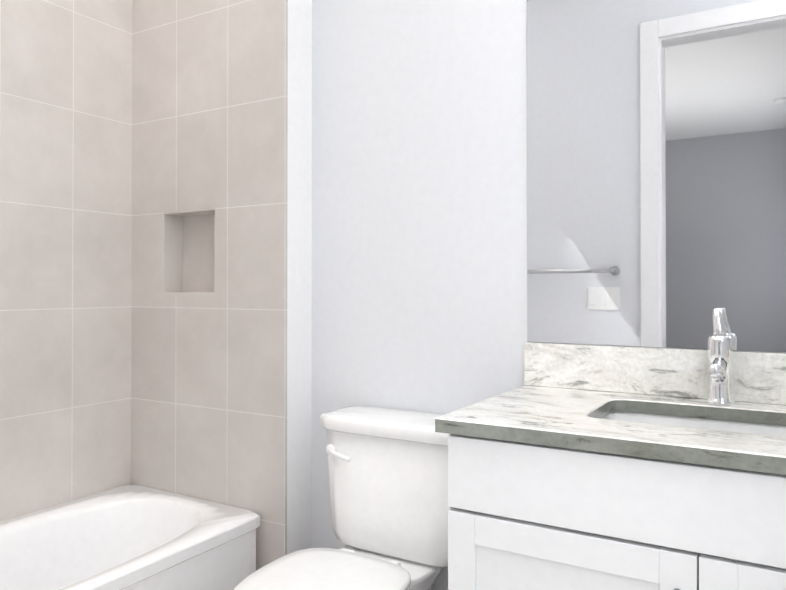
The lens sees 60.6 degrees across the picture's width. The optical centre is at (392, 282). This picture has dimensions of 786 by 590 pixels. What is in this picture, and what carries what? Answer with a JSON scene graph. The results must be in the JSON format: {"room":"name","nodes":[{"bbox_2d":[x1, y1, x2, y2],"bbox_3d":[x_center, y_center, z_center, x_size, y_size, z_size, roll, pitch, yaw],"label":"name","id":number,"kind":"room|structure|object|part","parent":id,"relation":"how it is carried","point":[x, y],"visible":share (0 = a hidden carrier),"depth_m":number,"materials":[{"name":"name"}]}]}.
{"room":"bathroom","nodes":[
{"label":"bathroom","id":0,"kind":"room"},
{"bbox_2d":[287,0,311,553],"bbox_3d":[-0.644,-0.509,2.460,0.770,3.400,0.130,0,-1,31],"label":"wall","id":1,"kind":"structure","parent":0,"point":[299,346],"depth_m":2.26,"materials":[{"name":"paint"}]},
{"bbox_2d":[131,0,287,570],"bbox_3d":[-0.675,-0.509,2.398,0.760,3.400,0.010,0,-1,31],"label":"wall tile","id":2,"kind":"structure","parent":1,"relation":"attached to","point":[209,131],"depth_m":2.35,"materials":[{"name":"beige tile"}]},
{"bbox_2d":[163,208,215,293],"bbox_3d":[-0.713,-0.110,2.467,0.270,0.302,0.094,0,-1,31],"label":"wall niche","id":3,"kind":"structure","parent":2,"relation":"in","point":[189,251],"depth_m":2.52,"materials":[{"name":"beige tile"}]},
{"bbox_2d":[312,0,783,589],"bbox_3d":[0.170,-0.511,2.122,2.814,3.400,0.120,0,-1,31],"label":"wall","id":4,"kind":"structure","parent":0,"point":[418,204],"depth_m":2.11,"materials":[{"name":"paint"}]},
{"bbox_2d":[527,0,785,352],"bbox_3d":[0.811,-0.451,1.665,0.996,1.234,0.004,0,-1,31],"label":"mirror","id":5,"kind":"object","parent":4,"relation":"attached to","point":[656,173],"visible":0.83,"depth_m":1.74,"materials":[{"name":"silver mirror"}]},
{"bbox_3d":[-0.322,1.212,1.283,2.814,0.060,2.040,0,-1,31],"label":"floor","id":6,"kind":"structure","parent":0,"visible":0},
{"bbox_2d":[0,485,259,589],"bbox_3d":[-1.103,0.972,1.746,0.676,0.427,1.524,0,-1,31],"label":"bathtub","id":7,"kind":"object","parent":6,"relation":"on","point":[131,537],"visible":1,"depth_m":2.17,"materials":[{"name":"ceramic"}]},
{"bbox_2d":[233,406,449,589],"bbox_3d":[-0.104,0.789,1.760,0.512,0.793,0.762,0,-1,31],"label":"toilet","id":8,"kind":"object","parent":6,"relation":"on","point":[388,476],"visible":0.96,"depth_m":1.88,"materials":[{"name":"ceramic"}]},
{"bbox_3d":[-0.188,0.762,1.658,0.386,0.051,0.501,0,-1,31],"label":"seat","id":9,"kind":"part","parent":8,"relation":"part of","materials":[{"name":"plastic"}]},
{"bbox_3d":[-0.164,0.502,1.984,0.093,0.042,0.028,0,-1,31],"label":"handle","id":10,"kind":"part","parent":8,"relation":"part of","materials":[{"name":"plastic"}]},
{"bbox_3d":[0.033,0.592,1.992,0.512,0.395,0.216,0,-1,31],"label":"tank","id":11,"kind":"part","parent":8,"relation":"part of","materials":[{"name":"ceramic"}]},
{"bbox_2d":[435,309,785,589],"bbox_3d":[0.660,0.622,1.407,1.002,1.122,0.586,0,-1,31],"label":"bathroom vanity","id":12,"kind":"object","parent":6,"relation":"on","point":[585,467],"visible":1,"depth_m":1.33,"materials":[{"name":"paint"}]},
{"bbox_3d":[0.331,0.774,1.317,0.488,0.580,0.020,0,-1,31],"label":"door","id":13,"kind":"part","parent":12,"relation":"part of","materials":[{"name":"paint"}]},
{"bbox_3d":[0.542,0.400,1.194,0.978,0.152,0.020,0,-1,31],"label":"drawer","id":14,"kind":"part","parent":12,"relation":"part of","materials":[{"name":"paint"}]},
{"bbox_3d":[0.527,0.614,1.168,0.081,0.137,0.038,0,-1,31],"label":"handle","id":15,"kind":"part","parent":12,"relation":"part of","materials":[{"name":"grey metal"}]},
{"bbox_2d":[706,309,734,405],"bbox_3d":[0.754,0.174,1.560,0.060,0.225,0.160,0,-1,31],"label":"faucet","id":16,"kind":"object","parent":12,"relation":"on","point":[720,345],"depth_m":1.58,"materials":[{"name":"silver metal"}]},
{"bbox_3d":[0.753,0.772,1.066,0.488,0.580,0.020,0,-1,31],"label":"door","id":17,"kind":"part","parent":12,"relation":"part of","materials":[{"name":"paint"}]},
{"bbox_3d":[-1.497,-0.513,1.927,0.150,3.400,1.920,0,-1,31],"label":"wall","id":18,"kind":"structure","parent":0,"visible":0},
{"bbox_2d":[0,0,131,521],"bbox_3d":[-1.399,-0.513,1.934,0.010,3.400,1.528,0,-1,31],"label":"wall tiles","id":19,"kind":"structure","parent":18,"relation":"attached to","point":[65,226],"depth_m":2.35,"materials":[{"name":"beige tile"}]}
]}

